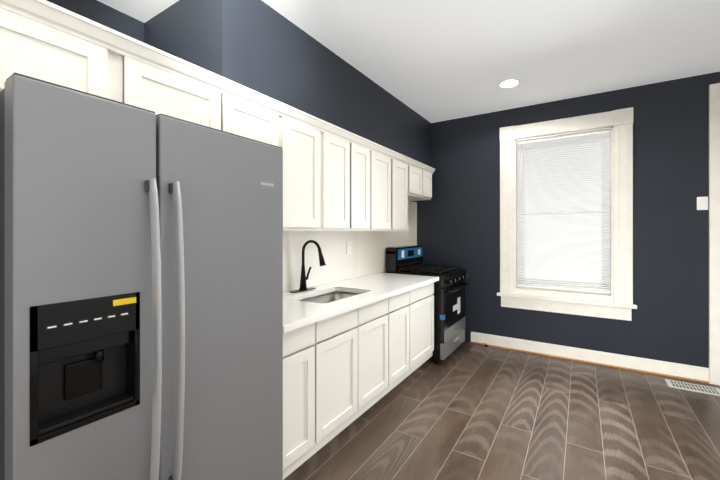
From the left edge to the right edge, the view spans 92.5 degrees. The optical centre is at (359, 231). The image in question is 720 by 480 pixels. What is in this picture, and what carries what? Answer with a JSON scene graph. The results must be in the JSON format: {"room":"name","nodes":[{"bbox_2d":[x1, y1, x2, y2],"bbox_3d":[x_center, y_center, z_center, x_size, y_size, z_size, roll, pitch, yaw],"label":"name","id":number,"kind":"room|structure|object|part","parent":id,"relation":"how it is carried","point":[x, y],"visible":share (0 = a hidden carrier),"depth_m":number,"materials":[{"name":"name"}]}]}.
{"room":"kitchen","nodes":[
{"label":"kitchen","id":0,"kind":"room"},
{"bbox_2d":[46,0,430,291],"bbox_3d":[-1.462,-0.035,1.719,0.994,2.790,7.920,0,0,33],"label":"wall","id":1,"kind":"structure","parent":0,"point":[261,46],"depth_m":2.28,"materials":[{"name":"blue paint"}]},
{"bbox_2d":[0,0,123,102],"bbox_3d":[-1.389,-0.612,1.290,0.600,0.345,0.597,0,0,33],"label":"upper cabinet","id":2,"kind":"object","parent":1,"relation":"attached to","point":[40,39],"depth_m":1.23,"materials":[{"name":"white paint"}]},
{"bbox_2d":[124,36,223,130],"bbox_3d":[-1.078,-0.612,1.774,0.600,0.345,0.554,0,0,33],"label":"upper cabinet","id":3,"kind":"object","parent":1,"relation":"attached to","point":[159,82],"depth_m":1.56,"materials":[{"name":"white paint"}]},
{"bbox_2d":[224,78,279,146],"bbox_3d":[-0.729,-0.612,2.036,0.296,0.345,0.393,0,0,33],"label":"upper cabinet","id":4,"kind":"object","parent":1,"relation":"attached to","point":[247,113],"depth_m":1.94,"materials":[{"name":"white paint"}]},
{"bbox_2d":[280,104,323,230],"bbox_3d":[-0.510,-0.397,2.376,0.296,0.774,0.425,0,0,33],"label":"upper cabinet","id":5,"kind":"object","parent":1,"relation":"attached to","point":[301,134],"depth_m":2.30,"materials":[{"name":"white paint"}]},
{"bbox_2d":[324,121,359,230],"bbox_3d":[-0.276,-0.397,2.739,0.296,0.774,0.439,0,0,33],"label":"upper cabinet","id":6,"kind":"object","parent":1,"relation":"attached to","point":[336,178],"depth_m":2.68,"materials":[{"name":"white paint"}]},
{"bbox_2d":[283,201,416,291],"bbox_3d":[-0.080,0.470,3.322,0.003,1.740,3.128,0,0,33],"label":"wall","id":7,"kind":"structure","parent":1,"relation":"attached to","point":[366,256],"depth_m":3.15,"materials":[{"name":"white paint"}]},
{"bbox_2d":[347,242,350,253],"bbox_3d":[-0.104,0.150,3.275,0.007,0.116,0.073,0,0,33],"label":"electrical outlet","id":8,"kind":"object","parent":7,"relation":"attached to","point":[348,247],"visible":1,"depth_m":3.27,"materials":[{"name":"white plastic"}]},
{"bbox_2d":[360,136,371,230],"bbox_3d":[-0.135,-0.397,2.960,0.296,0.774,0.391,0,0,33],"label":"upper cabinet","id":9,"kind":"object","parent":1,"relation":"attached to","point":[365,145],"depth_m":2.98,"materials":[{"name":"white paint"}]},
{"bbox_2d":[372,144,395,230],"bbox_3d":[0.081,-0.397,3.294,0.296,0.774,0.405,0,0,33],"label":"upper cabinet","id":10,"kind":"object","parent":1,"relation":"attached to","point":[383,159],"depth_m":3.26,"materials":[{"name":"white paint"}]},
{"bbox_2d":[396,152,411,230],"bbox_3d":[0.296,-0.398,3.630,0.296,0.774,0.393,0,0,33],"label":"upper cabinet","id":11,"kind":"object","parent":1,"relation":"attached to","point":[403,163],"depth_m":3.60,"materials":[{"name":"white paint"}]},
{"bbox_2d":[412,160,427,199],"bbox_3d":[0.527,-0.592,3.988,0.296,0.385,0.459,0,0,33],"label":"upper cabinet","id":12,"kind":"object","parent":1,"relation":"attached to","point":[419,171],"depth_m":3.97,"materials":[{"name":"white paint"}]},
{"bbox_2d":[412,168,431,200],"bbox_3d":[0.672,-0.592,4.214,0.296,0.385,0.394,0,0,33],"label":"upper cabinet","id":13,"kind":"object","parent":1,"relation":"attached to","point":[429,169],"depth_m":4.24,"materials":[{"name":"white paint"}]},
{"bbox_2d":[97,0,719,122],"bbox_3d":[0.151,-1.480,0.681,4.830,0.100,7.920,0,0,33],"label":"ceiling","id":14,"kind":"structure","parent":0,"point":[432,61],"depth_m":2.61,"materials":[{"name":"white paint"}]},
{"bbox_2d":[498,79,519,87],"bbox_3d":[1.435,-1.427,3.315,0.196,0.006,0.196,0,0,33],"label":"recessed light","id":15,"kind":"object","parent":14,"relation":"in","point":[508,83],"visible":1,"depth_m":3.30,"materials":[{"name":"white"}]},
{"bbox_2d":[284,341,719,479],"bbox_3d":[0.151,1.400,0.681,4.830,0.080,7.920,0,0,33],"label":"floor","id":16,"kind":"structure","parent":0,"point":[465,410],"depth_m":2.40,"materials":[{"name":"laminate"}]},
{"bbox_2d":[0,72,282,479],"bbox_3d":[-0.928,0.479,1.435,0.918,1.762,0.910,0,0,33],"label":"fridge","id":17,"kind":"object","parent":16,"relation":"on","point":[141,293],"visible":1,"depth_m":1.07,"materials":[{"name":"grey metal"}]},
{"bbox_3d":[-0.791,0.438,1.008,0.080,1.655,0.340,0,0,33],"label":"door","id":18,"kind":"part","parent":17,"relation":"part of","materials":[{"name":"silver metal"}]},
{"bbox_2d":[283,320,326,479],"bbox_3d":[-0.567,0.922,1.991,0.616,0.875,0.361,0,0,33],"label":"base cabinet","id":19,"kind":"object","parent":16,"relation":"on","point":[304,349],"depth_m":1.85,"materials":[{"name":"white paint"}]},
{"bbox_2d":[327,288,414,409],"bbox_3d":[0.067,0.922,2.977,0.616,0.875,0.516,0,0,33],"label":"base cabinet","id":20,"kind":"object","parent":16,"relation":"on","point":[354,349],"depth_m":2.50,"materials":[{"name":"white paint"}]},
{"bbox_2d":[283,273,438,331],"bbox_3d":[-0.066,0.466,2.725,0.668,0.037,2.138,0,0,33],"label":"countertop","id":21,"kind":"structure","parent":20,"relation":"on","point":[297,313],"depth_m":2.49,"materials":[{"name":"white stone"}]},
{"bbox_2d":[295,240,325,291],"bbox_3d":[-0.358,0.254,2.590,0.247,0.388,0.260,0,0,33],"label":"faucet","id":22,"kind":"object","parent":21,"relation":"on","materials":[{"name":"black metal"}]},
{"bbox_2d":[415,284,433,369],"bbox_3d":[0.313,0.922,3.359,0.616,0.875,0.656,0,0,33],"label":"base cabinet","id":23,"kind":"object","parent":16,"relation":"on","point":[424,297],"depth_m":3.25,"materials":[{"name":"white paint"}]},
{"bbox_2d":[386,245,468,363],"bbox_3d":[0.801,0.765,3.964,0.730,1.190,0.769,0,0,33],"label":"range","id":24,"kind":"object","parent":16,"relation":"on","point":[450,285],"visible":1,"depth_m":3.76,"materials":[{"name":"black metal"}]},
{"bbox_2d":[665,379,719,395],"bbox_3d":[2.912,1.355,3.005,0.360,0.009,0.185,0,0,33],"label":"floor vent","id":25,"kind":"object","parent":16,"relation":"in","point":[694,387],"visible":1,"depth_m":3.00,"materials":[{"name":"white metal"}]},
{"bbox_2d":[417,72,719,367],"bbox_3d":[2.544,-0.035,3.672,4.040,2.790,0.300,0,0,33],"label":"wall","id":26,"kind":"structure","parent":0,"point":[458,218],"depth_m":3.39,"materials":[{"name":"blue paint"}]},
{"bbox_2d":[497,107,636,320],"bbox_3d":[2.233,-0.175,3.825,1.290,2.099,0.340,0,0,33],"label":"window","id":27,"kind":"structure","parent":26,"relation":"in","point":[617,303],"depth_m":3.73,"materials":[{"name":"beige paint"}]},
{"bbox_2d":[517,130,610,292],"bbox_3d":[2.199,-0.211,3.773,0.882,1.674,0.054,0,0,33],"label":"window blinds","id":28,"kind":"object","parent":27,"relation":"attached to","point":[533,213],"visible":0.9,"depth_m":3.76,"materials":[{"name":"white plastic"}]},
{"bbox_3d":[2.258,-0.210,3.864,0.890,1.680,0.087,0,0,33],"label":"window sash","id":29,"kind":"part","parent":27,"relation":"part of","materials":[{"name":"white plastic"}]},
{"bbox_2d":[470,332,708,383],"bbox_3d":[2.248,1.293,3.664,2.110,0.134,0.034,0,0,33],"label":"baseboard","id":30,"kind":"structure","parent":26,"relation":"attached to","point":[671,369],"depth_m":3.53,"materials":[{"name":"beige paint"}]},
{"bbox_2d":[697,197,707,209],"bbox_3d":[3.106,-0.260,3.125,0.073,0.120,0.012,0,0,33],"label":"light switch","id":31,"kind":"object","parent":26,"relation":"attached to","point":[702,203],"visible":1,"depth_m":3.12,"materials":[{"name":"white plastic"}]},
{"bbox_2d":[709,83,719,385],"bbox_3d":[3.191,0.020,3.060,0.130,2.680,0.030,0,0,33],"label":"door frame","id":32,"kind":"structure","parent":26,"relation":"attached to","point":[714,234],"depth_m":3.07,"materials":[{"name":"beige paint"}]}
]}

